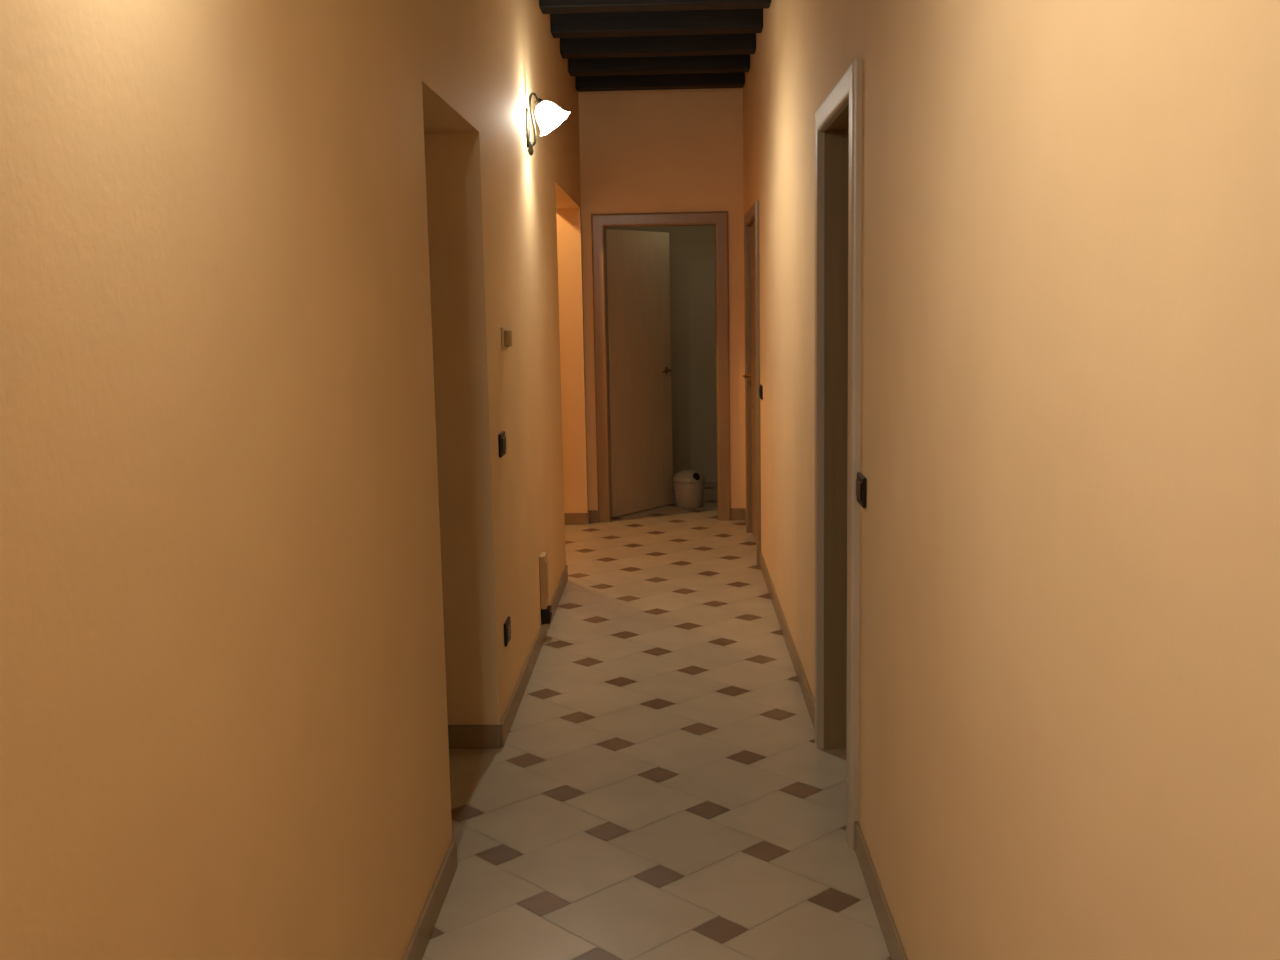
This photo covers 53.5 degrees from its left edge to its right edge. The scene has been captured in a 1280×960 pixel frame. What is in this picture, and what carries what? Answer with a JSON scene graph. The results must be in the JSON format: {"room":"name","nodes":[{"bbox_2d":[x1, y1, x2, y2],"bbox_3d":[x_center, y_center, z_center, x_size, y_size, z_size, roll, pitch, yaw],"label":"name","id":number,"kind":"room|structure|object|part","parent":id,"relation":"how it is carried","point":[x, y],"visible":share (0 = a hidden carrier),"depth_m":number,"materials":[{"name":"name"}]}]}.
{"room":"home hallway","nodes":[
{"label":"home hallway","id":0,"kind":"room"},
{"bbox_2d":[0,0,587,959],"bbox_3d":[-0.722,-0.318,2.181,0.300,3.110,13.570,-1,8,2],"label":"wall","id":1,"kind":"structure","parent":0,"point":[266,536],"depth_m":1.94,"materials":[{"name":"paint"}]},
{"bbox_2d":[402,510,589,959],"bbox_3d":[-0.636,1.180,2.384,0.206,0.084,13.570,-1,8,2],"label":"baseboard","id":2,"kind":"structure","parent":1,"relation":"attached to","point":[459,736],"depth_m":4.44,"materials":[{"name":"brown wood"}]},
{"bbox_2d":[498,431,505,457],"bbox_3d":[-0.494,-0.129,4.574,0.014,0.085,0.118,-1,8,2],"label":"light switch","id":3,"kind":"object","parent":1,"relation":"attached to","point":[501,437],"visible":1,"depth_m":4.53,"materials":[{"name":"black plastic"}]},
{"bbox_2d":[501,327,511,350],"bbox_3d":[-0.491,-0.523,4.687,0.026,0.085,0.130,-1,8,2],"label":"wall thermostat","id":4,"kind":"object","parent":1,"relation":"attached to","point":[506,335],"visible":1,"depth_m":4.64,"materials":[{"name":"beige plastic"}]},
{"bbox_2d":[504,616,510,646],"bbox_3d":[-0.483,0.553,4.642,0.014,0.085,0.118,-1,8,2],"label":"wall socket","id":5,"kind":"object","parent":1,"relation":"attached to","point":[507,625],"visible":1,"depth_m":4.60,"materials":[{"name":"black plastic"}]},
{"bbox_2d":[539,552,551,623],"bbox_3d":[-0.434,0.498,5.855,0.045,0.320,0.100,-1,8,2],"label":"conduit cover","id":6,"kind":"object","parent":1,"relation":"attached to","point":[546,610],"visible":1,"depth_m":5.81,"materials":[{"name":"beige plastic"}]},
{"bbox_3d":[-0.427,0.458,5.849,0.006,0.180,0.072,-1,8,2],"label":"lid","id":7,"kind":"part","parent":6,"relation":"part of","materials":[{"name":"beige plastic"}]},
{"bbox_2d":[525,93,569,155],"bbox_3d":[-0.399,-1.552,5.533,0.193,0.267,0.168,-1,8,2],"label":"wall sconce","id":8,"kind":"object","parent":1,"relation":"attached to","point":[549,116],"visible":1,"depth_m":5.51,"materials":[{"name":"white glass"}]},
{"bbox_3d":[-0.464,-1.571,5.532,0.054,0.227,0.012,-1,8,2],"label":"arm","id":9,"kind":"part","parent":8,"relation":"part of","materials":[{"name":"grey metal"}]},
{"bbox_3d":[-0.370,-1.574,5.529,0.151,0.149,0.151,-8,11,-43],"label":"lamp shade","id":10,"kind":"part","parent":8,"relation":"part of","materials":[{"name":"white glass"}]},
{"bbox_2d":[422,482,890,959],"bbox_3d":[-0.637,1.117,3.451,4.900,0.080,15.900,-1,8,2],"label":"floor","id":11,"kind":"structure","parent":0,"point":[659,786],"depth_m":4.05,"materials":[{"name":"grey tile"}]},
{"bbox_2d":[673,470,704,507],"bbox_3d":[0.374,0.062,9.712,0.248,0.281,0.248,-1,8,2],"label":"waste bin","id":12,"kind":"object","parent":11,"relation":"on","point":[688,484],"visible":1,"depth_m":9.62,"materials":[{"name":"beige plastic"}]},
{"bbox_3d":[0.372,-0.035,9.698,0.248,0.085,0.248,-1,8,2],"label":"bin lid","id":13,"kind":"part","parent":12,"relation":"part of","materials":[{"name":"beige plastic"}]},
{"bbox_2d":[578,88,745,521],"bbox_3d":[0.595,-1.399,9.925,2.328,3.110,2.130,-1,8,2],"label":"wall","id":14,"kind":"structure","parent":0,"point":[677,150],"depth_m":8.80,"materials":[{"name":"paint"}]},
{"bbox_2d":[591,211,730,521],"bbox_3d":[0.165,-0.831,9.322,0.948,2.164,0.810,-1,8,2],"label":"door","id":15,"kind":"structure","parent":14,"relation":"in","point":[631,269],"depth_m":9.21,"materials":[{"name":"brown wood"}]},
{"bbox_3d":[0.195,-0.827,9.595,0.062,0.048,0.140,5,10,36],"label":"handle","id":16,"kind":"part","parent":15,"relation":"part of","materials":[{"name":"gold metal"}]},
{"bbox_2d":[590,508,743,521],"bbox_3d":[0.193,0.251,9.081,1.103,0.084,0.011,-1,8,2],"label":"baseboard","id":17,"kind":"structure","parent":14,"relation":"attached to","point":[736,513],"depth_m":9.06,"materials":[{"name":"brown tile"}]},
{"bbox_2d":[743,0,1279,959],"bbox_3d":[0.653,-0.338,2.143,0.200,3.110,13.570,-1,8,2],"label":"wall","id":18,"kind":"structure","parent":0,"point":[1069,563],"depth_m":1.70,"materials":[{"name":"paint"}]},
{"bbox_2d":[743,201,760,564],"bbox_3d":[0.746,-0.620,7.912,0.170,2.105,1.140,-1,8,2],"label":"door","id":19,"kind":"structure","parent":18,"relation":"in","point":[751,218],"depth_m":8.10,"materials":[{"name":"brown wood"}]},
{"bbox_2d":[759,384,762,399],"bbox_3d":[0.685,-0.499,7.204,0.014,0.080,0.118,-1,8,2],"label":"light switch","id":20,"kind":"object","parent":18,"relation":"attached to","point":[761,386],"visible":1,"depth_m":7.15,"materials":[{"name":"black plastic"}]},
{"bbox_2d":[744,508,907,959],"bbox_3d":[0.575,1.162,2.350,0.011,0.084,13.570,-1,8,2],"label":"baseboard","id":21,"kind":"structure","parent":18,"relation":"attached to","point":[893,942],"depth_m":3.43,"materials":[{"name":"brown wood"}]},
{"bbox_2d":[815,59,861,848],"bbox_3d":[0.672,-0.086,3.863,0.185,2.145,0.890,-1,8,2],"label":"door","id":22,"kind":"structure","parent":18,"relation":"in","point":[838,120],"depth_m":4.16,"materials":[{"name":"beige paint"}]},
{"bbox_3d":[0.603,-0.140,4.269,0.025,2.145,0.075,-1,8,2],"label":"casing","id":23,"kind":"part","parent":22,"relation":"part of","materials":[{"name":"beige paint"}]},
{"bbox_3d":[0.573,-1.110,3.725,0.025,0.075,0.890,-1,8,2],"label":"head casing","id":24,"kind":"part","parent":22,"relation":"part of","materials":[{"name":"paint"}]},
{"bbox_3d":[0.582,-0.030,3.462,0.025,2.145,0.075,-1,8,2],"label":"casing","id":25,"kind":"part","parent":22,"relation":"part of","materials":[{"name":"beige paint"}]},
{"bbox_2d":[856,472,866,507],"bbox_3d":[0.585,0.026,3.366,0.014,0.080,0.118,-1,8,2],"label":"light switch","id":26,"kind":"object","parent":18,"relation":"attached to","point":[861,481],"visible":1,"depth_m":3.33,"materials":[{"name":"black plastic"}]},
{"bbox_3d":[-0.747,-2.022,2.948,4.800,0.060,15.850,-1,8,2],"label":"ceiling","id":27,"kind":"structure","parent":0,"visible":0},
{"bbox_2d":[539,0,771,13],"bbox_3d":[0.074,-2.377,6.195,1.123,0.145,0.140,-1,8,2],"label":"ceiling beam","id":28,"kind":"structure","parent":27,"relation":"attached to","point":[546,6],"depth_m":6.15,"materials":[{"name":"brown wood"}]},
{"bbox_2d":[550,9,762,37],"bbox_3d":[0.089,-2.455,6.765,1.123,0.145,0.140,-1,8,2],"label":"ceiling beam","id":29,"kind":"structure","parent":27,"relation":"attached to","point":[726,21],"depth_m":6.70,"materials":[{"name":"brown wood"}]},
{"bbox_2d":[560,33,755,58],"bbox_3d":[0.103,-2.533,7.334,1.123,0.145,0.140,-1,8,2],"label":"ceiling beam","id":30,"kind":"structure","parent":27,"relation":"attached to","point":[711,44],"depth_m":7.27,"materials":[{"name":"brown wood"}]},
{"bbox_2d":[568,54,749,75],"bbox_3d":[0.118,-2.611,7.904,1.123,0.145,0.140,-1,8,2],"label":"ceiling beam","id":31,"kind":"structure","parent":27,"relation":"attached to","point":[705,63],"depth_m":7.84,"materials":[{"name":"brown wood"}]},
{"bbox_2d":[575,72,744,91],"bbox_3d":[0.133,-2.689,8.473,1.123,0.145,0.140,-1,8,2],"label":"ceiling beam","id":32,"kind":"structure","parent":27,"relation":"attached to","point":[699,80],"depth_m":8.41,"materials":[{"name":"brown wood"}]},
{"bbox_3d":[-1.817,-1.034,7.574,2.372,3.110,2.790,-1,8,2],"label":"wall","id":33,"kind":"structure","parent":0,"visible":0},
{"bbox_2d":[564,513,587,524],"bbox_3d":[-1.582,0.291,9.031,2.422,0.084,0.011,-1,8,2],"label":"baseboard","id":34,"kind":"structure","parent":33,"relation":"attached to","point":[570,518],"depth_m":8.99,"materials":[{"name":"brown wood"}]}
]}

